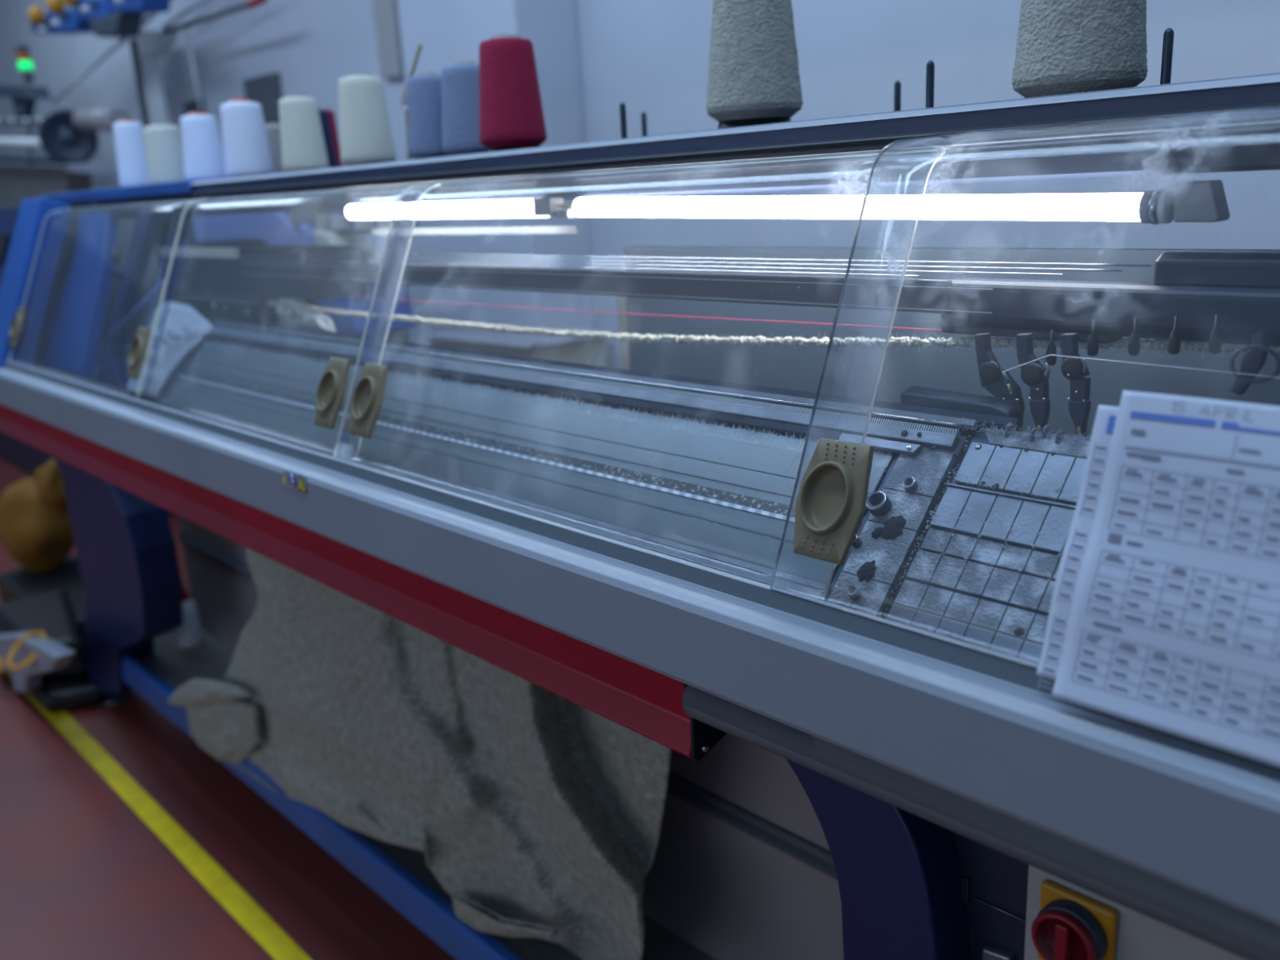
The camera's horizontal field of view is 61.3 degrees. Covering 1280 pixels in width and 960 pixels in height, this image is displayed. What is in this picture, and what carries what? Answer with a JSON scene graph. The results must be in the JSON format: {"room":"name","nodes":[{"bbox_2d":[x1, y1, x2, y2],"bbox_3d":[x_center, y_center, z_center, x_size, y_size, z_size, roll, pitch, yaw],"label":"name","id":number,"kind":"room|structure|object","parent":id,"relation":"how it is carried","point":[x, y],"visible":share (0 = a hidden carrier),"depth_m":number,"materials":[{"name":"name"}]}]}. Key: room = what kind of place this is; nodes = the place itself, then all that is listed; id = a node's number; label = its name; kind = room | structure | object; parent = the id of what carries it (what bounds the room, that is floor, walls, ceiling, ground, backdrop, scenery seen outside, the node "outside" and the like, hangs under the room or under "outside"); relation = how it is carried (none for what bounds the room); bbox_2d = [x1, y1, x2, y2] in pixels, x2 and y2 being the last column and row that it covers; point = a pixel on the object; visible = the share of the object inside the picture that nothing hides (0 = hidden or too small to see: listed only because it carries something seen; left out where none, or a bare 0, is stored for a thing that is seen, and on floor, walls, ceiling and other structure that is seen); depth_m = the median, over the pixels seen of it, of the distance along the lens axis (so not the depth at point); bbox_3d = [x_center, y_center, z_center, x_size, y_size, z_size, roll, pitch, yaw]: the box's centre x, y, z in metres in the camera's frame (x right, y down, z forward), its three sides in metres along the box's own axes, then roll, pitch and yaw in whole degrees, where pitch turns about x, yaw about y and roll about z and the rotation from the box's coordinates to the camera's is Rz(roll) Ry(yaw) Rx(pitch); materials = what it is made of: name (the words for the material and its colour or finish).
{"room":"textile factory","nodes":[
{"label":"textile factory","id":0,"kind":"room"},
{"bbox_2d":[0,457,456,959],"bbox_3d":[-3.440,0.432,4.514,7.700,0.050,17.000,-17,20,-41],"label":"floor","id":1,"kind":"structure","parent":0,"point":[83,876],"depth_m":2.42,"materials":[{"name":"red paint"}]},
{"bbox_2d":[0,458,86,636],"bbox_3d":[-2.073,0.187,3.869,0.340,0.621,0.857,-17,20,-41],"label":"sack","id":2,"kind":"object","parent":1,"relation":"on","point":[36,531],"visible":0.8,"depth_m":3.95,"materials":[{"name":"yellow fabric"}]},
{"bbox_2d":[0,589,103,712],"bbox_3d":[-1.819,0.523,3.370,0.359,0.421,1.310,-15,19,-38],"label":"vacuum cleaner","id":3,"kind":"object","parent":1,"relation":"on","point":[42,643],"visible":0.91,"depth_m":3.22,"materials":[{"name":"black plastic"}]},
{"bbox_2d":[0,84,131,209],"bbox_3d":[-4.402,-0.585,7.488,0.381,3.909,6.754,-17,20,-41],"label":"machine","id":4,"kind":"object","parent":1,"relation":"on","point":[70,138],"visible":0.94,"depth_m":5.54,"materials":[{"name":"blue paint"}]},
{"bbox_2d":[14,44,34,165],"bbox_3d":[-3.655,-2.088,6.448,0.071,0.902,0.468,-17,20,-41],"label":"signal light","id":5,"kind":"object","parent":4,"relation":"attached to","point":[24,62],"visible":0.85,"depth_m":6.20,"materials":[{"name":"plastic"}]},
{"bbox_2d":[0,337,175,516],"bbox_3d":[-3.625,-0.498,6.345,0.260,0.800,3.850,-17,20,-41],"label":"base cabinet","id":6,"kind":"object","parent":1,"relation":"on","point":[28,460],"visible":0.09,"depth_m":6.05,"materials":[{"name":"metal"}]},
{"bbox_2d":[3,671,311,959],"bbox_3d":[-3.717,0.221,5.242,0.054,0.002,15.120,-17,20,-41],"label":"floor marking line","id":7,"kind":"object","parent":1,"relation":"on","point":[225,891],"depth_m":2.46,"materials":[{"name":"yellow paint"}]},
{"bbox_2d":[50,0,267,127],"bbox_3d":[-2.407,-1.244,5.579,0.106,2.514,2.898,-17,20,-41],"label":"metal stand","id":8,"kind":"object","parent":1,"relation":"on","point":[146,48],"visible":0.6,"depth_m":5.30,"materials":[{"name":"metal"}]},
{"bbox_2d":[27,0,169,37],"bbox_3d":[-2.610,-2.194,5.108,0.184,0.272,1.606,-17,20,-41],"label":"machine","id":9,"kind":"object","parent":8,"relation":"attached to","point":[103,18],"visible":1,"depth_m":4.97,"materials":[{"name":"blue paint"}]},
{"bbox_2d":[424,321,618,368],"bbox_3d":[-0.227,0.150,3.294,0.700,1.276,0.733,-17,20,-41],"label":"storage cabinet","id":10,"kind":"object","parent":1,"relation":"on","point":[570,349],"visible":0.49,"depth_m":2.82,"materials":[{"name":"grey metal"}]},
{"bbox_2d":[604,342,615,368],"bbox_3d":[-0.111,-0.393,3.491,0.040,0.102,0.062,-17,20,-41],"label":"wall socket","id":11,"kind":"object","parent":10,"relation":"attached to","point":[610,361],"depth_m":3.47,"materials":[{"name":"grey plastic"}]},
{"bbox_2d":[0,27,1279,959],"bbox_3d":[-0.261,0.204,1.797,0.644,1.527,4.350,-17,20,-41],"label":"machine","id":12,"kind":"object","parent":1,"relation":"on","point":[822,580],"visible":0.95,"depth_m":1.12,"materials":[{"name":"grey paint"}]},
{"bbox_2d":[112,119,149,186],"bbox_3d":[-1.376,-0.880,2.929,0.088,0.182,0.088,-17,20,-41],"label":"cone","id":13,"kind":"object","parent":12,"relation":"on","point":[128,133],"visible":0.74,"depth_m":2.90,"materials":[{"name":"white fabric"}]},
{"bbox_2d":[142,123,185,184],"bbox_3d":[-1.216,-0.831,2.767,0.098,0.156,0.098,-17,20,-41],"label":"cone","id":14,"kind":"object","parent":12,"relation":"on","point":[162,142],"visible":0.85,"depth_m":2.73,"materials":[{"name":"white fabric"}]},
{"bbox_2d":[125,301,213,398],"bbox_3d":[-0.972,-0.268,2.195,0.163,0.163,0.341,-17,20,-41],"label":"cleaning cloth","id":15,"kind":"object","parent":12,"relation":"on","point":[184,329],"visible":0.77,"depth_m":2.13,"materials":[{"name":"white fabric"}]},
{"bbox_2d":[173,578,203,648],"bbox_3d":[-1.295,0.362,3.067,0.072,0.225,0.072,-17,20,-41],"label":"oil bottle","id":16,"kind":"object","parent":12,"relation":"on","point":[188,635],"visible":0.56,"depth_m":3.06,"materials":[{"name":"white plastic"}]},
{"bbox_2d":[180,112,228,180],"bbox_3d":[-1.050,-0.796,2.594,0.100,0.162,0.100,-17,20,-41],"label":"cone","id":17,"kind":"object","parent":12,"relation":"on","point":[203,157],"visible":0.92,"depth_m":2.56,"materials":[{"name":"white fabric"}]},
{"bbox_2d":[220,98,274,177],"bbox_3d":[-0.884,-0.761,2.420,0.104,0.170,0.104,-17,20,-41],"label":"cone","id":18,"kind":"object","parent":12,"relation":"on","point":[246,151],"visible":0.95,"depth_m":2.38,"materials":[{"name":"white fabric"}]},
{"bbox_2d":[265,123,285,173],"bbox_3d":[-0.857,-0.776,2.553,0.085,0.126,0.085,-17,20,-41],"label":"cone","id":19,"kind":"object","parent":12,"relation":"on","point":[273,130],"visible":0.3,"depth_m":2.52,"materials":[{"name":"white fabric"}]},
{"bbox_2d":[267,297,336,333],"bbox_3d":[-0.683,-0.327,2.091,0.033,0.078,0.332,-17,20,-41],"label":"cleaning cloth","id":20,"kind":"object","parent":12,"relation":"on","point":[295,318],"visible":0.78,"depth_m":2.05,"materials":[{"name":"white fabric"}]},
{"bbox_2d":[278,93,328,172],"bbox_3d":[-0.692,-0.706,2.208,0.092,0.154,0.092,-17,20,-41],"label":"cone","id":21,"kind":"object","parent":12,"relation":"on","point":[302,140],"visible":0.92,"depth_m":2.18,"materials":[{"name":"white fabric"}]},
{"bbox_2d":[317,106,338,168],"bbox_3d":[-0.699,-0.731,2.331,0.080,0.138,0.080,-17,20,-41],"label":"cone","id":22,"kind":"object","parent":12,"relation":"on","point":[324,117],"visible":0.27,"depth_m":2.31,"materials":[{"name":"blue fabric"}]},
{"bbox_2d":[320,106,342,166],"bbox_3d":[-0.704,-0.760,2.426,0.058,0.146,0.058,-17,20,-41],"label":"cone","id":23,"kind":"object","parent":12,"relation":"on","point":[331,114],"visible":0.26,"depth_m":2.41,"materials":[{"name":"fabric"}]},
{"bbox_2d":[338,72,396,165],"bbox_3d":[-0.516,-0.671,2.025,0.103,0.170,0.103,-17,20,-41],"label":"cone","id":24,"kind":"object","parent":12,"relation":"on","point":[365,129],"visible":0.92,"depth_m":1.99,"materials":[{"name":"white fabric"}]},
{"bbox_2d":[400,44,422,159],"bbox_3d":[-0.418,-0.703,2.015,0.022,0.199,0.083,-17,20,-41],"label":"guide","id":25,"kind":"object","parent":12,"relation":"on","point":[404,93],"visible":0.7,"depth_m":2.02,"materials":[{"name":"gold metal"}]},
{"bbox_2d":[166,547,671,959],"bbox_3d":[-0.575,0.378,2.062,0.142,0.758,1.724,-17,21,-42],"label":"fabric","id":26,"kind":"object","parent":12,"relation":"on","point":[540,814],"visible":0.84,"depth_m":1.80,"materials":[{"name":"beige fabric"}]},
{"bbox_2d":[137,628,715,959],"bbox_3d":[-0.062,0.767,1.797,0.278,0.015,3.900,-17,20,-41],"label":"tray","id":27,"kind":"object","parent":12,"relation":"on","point":[212,659],"depth_m":2.02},
{"bbox_2d":[407,71,448,159],"bbox_3d":[-0.373,-0.642,1.920,0.088,0.154,0.088,-17,20,-41],"label":"cone","id":28,"kind":"object","parent":12,"relation":"on","point":[424,88],"visible":0.7,"depth_m":1.89,"materials":[{"name":"blue fabric"}]},
{"bbox_2d":[440,61,488,155],"bbox_3d":[-0.294,-0.631,1.852,0.100,0.160,0.100,-17,20,-41],"label":"cone","id":29,"kind":"object","parent":12,"relation":"on","point":[460,81],"visible":0.68,"depth_m":1.81,"materials":[{"name":"blue fabric"}]},
{"bbox_2d":[479,33,546,151],"bbox_3d":[-0.201,-0.593,1.668,0.105,0.174,0.105,-17,20,-41],"label":"cone","id":30,"kind":"object","parent":12,"relation":"on","point":[511,113],"visible":0.99,"depth_m":1.63,"materials":[{"name":"red fabric"}]},
{"bbox_2d":[348,296,941,330],"bbox_3d":[-0.044,-0.222,1.417,0.001,0.014,1.374,-17,20,-41],"label":"pink yarn","id":31,"kind":"object","parent":12,"relation":"attached to","point":[348,296],"visible":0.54,"depth_m":1.31,"materials":[{"name":"red"}]},
{"bbox_2d":[194,72,1279,191],"bbox_3d":[0.231,-0.415,1.305,0.303,0.024,3.170,-17,20,-41],"label":"shelf","id":32,"kind":"object","parent":12,"relation":"attached to","point":[1261,91],"depth_m":1.13,"materials":[{"name":"grey metal"}]},
{"bbox_2d":[204,290,1279,358],"bbox_3d":[-0.218,-0.244,1.581,0.022,0.063,2.110,-17,20,-41],"label":"chenille yarn","id":33,"kind":"object","parent":12,"relation":"attached to","point":[1158,344],"visible":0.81,"depth_m":1.21},
{"bbox_2d":[706,0,803,128],"bbox_3d":[0.138,-0.538,1.324,0.119,0.215,0.120,5,17,28],"label":"cone","id":34,"kind":"object","parent":12,"relation":"on","point":[753,78],"visible":1,"depth_m":1.29,"materials":[{"name":"grey fabric"}]},
{"bbox_2d":[346,179,1230,224],"bbox_3d":[-0.013,-0.339,1.361,0.030,0.047,1.403,-17,20,-41],"label":"lamp","id":35,"kind":"object","parent":12,"relation":"attached to","point":[1198,201],"depth_m":1.17,"materials":[{"name":"white"}]},
{"bbox_2d":[1035,404,1119,689],"bbox_3d":[0.391,0.068,0.630,0.079,0.183,0.296,-17,20,-41],"label":"paper sheet","id":36,"kind":"object","parent":12,"relation":"on","point":[1086,509],"visible":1,"depth_m":0.73,"materials":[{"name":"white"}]},
{"bbox_2d":[1037,880,1118,959],"bbox_3d":[0.320,0.334,0.791,0.008,0.068,0.056,-17,20,-41],"label":"switch plate","id":37,"kind":"object","parent":12,"relation":"attached to","point":[1099,913],"depth_m":0.77,"materials":[{"name":"yellow plastic"}]},
{"bbox_2d":[1011,0,1147,97],"bbox_3d":[0.410,-0.463,0.999,0.118,0.206,0.119,-4,15,-5],"label":"cone","id":38,"kind":"object","parent":12,"relation":"on","point":[1064,46],"visible":0.95,"depth_m":0.97,"materials":[{"name":"grey fabric"}]},
{"bbox_2d":[1001,354,1279,377],"bbox_3d":[0.392,-0.085,0.854,0.001,0.019,0.227,-17,20,-41],"label":"thread","id":39,"kind":"object","parent":12,"relation":"attached to","point":[1049,354],"visible":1,"depth_m":0.85,"materials":[{"name":"white"}]},
{"bbox_2d":[1051,390,1279,767],"bbox_3d":[0.399,0.066,0.613,0.083,0.194,0.296,-17,20,-41],"label":"paper sheet","id":40,"kind":"object","parent":12,"relation":"on","point":[1174,624],"visible":1,"depth_m":0.67,"materials":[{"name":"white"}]},
{"bbox_2d":[0,0,1279,368],"bbox_3d":[-2.062,-1.765,5.356,0.150,3.600,17.000,-17,20,-41],"label":"wall","id":41,"kind":"structure","parent":0,"point":[651,57],"depth_m":2.99,"materials":[{"name":"paint"}]},
{"bbox_2d":[182,97,204,115],"bbox_3d":[-2.216,-1.809,5.378,0.015,0.160,0.228,-17,20,-41],"label":"wall panel","id":42,"kind":"object","parent":41,"relation":"attached to","point":[193,106],"visible":0.43,"depth_m":5.35,"materials":[{"name":"stone"}]},
{"bbox_2d":[242,71,280,124],"bbox_3d":[-1.679,-1.692,4.818,0.015,0.208,0.342,-17,20,-41],"label":"wall panel","id":43,"kind":"object","parent":41,"relation":"attached to","point":[264,90],"visible":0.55,"depth_m":4.78,"materials":[{"name":"grey paint"}]},
{"bbox_2d":[371,0,404,78],"bbox_3d":[-0.931,-1.647,3.988,0.020,0.307,0.148,-17,20,-41],"label":"cover","id":44,"kind":"object","parent":41,"relation":"attached to","point":[385,12],"visible":1,"depth_m":3.98,"materials":[{"name":"white plastic"}]},
{"bbox_2d":[397,0,595,333],"bbox_3d":[-0.484,-1.327,3.442,0.241,3.600,0.623,-17,20,-41],"label":"wall pier","id":45,"kind":"object","parent":41,"relation":"attached to","point":[448,31],"visible":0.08,"depth_m":3.36,"materials":[{"name":"paint"}]},
{"label":"outside","id":46,"kind":"structure","parent":0,"visible":0},
{"bbox_2d":[191,208,419,342],"bbox_3d":[-1.547,0.530,4.468,0.450,3.214,3.368,-17,20,-41],"label":"machine","id":47,"kind":"object","parent":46,"point":[326,227],"visible":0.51,"depth_m":3.09,"materials":[{"name":"blue paint"}]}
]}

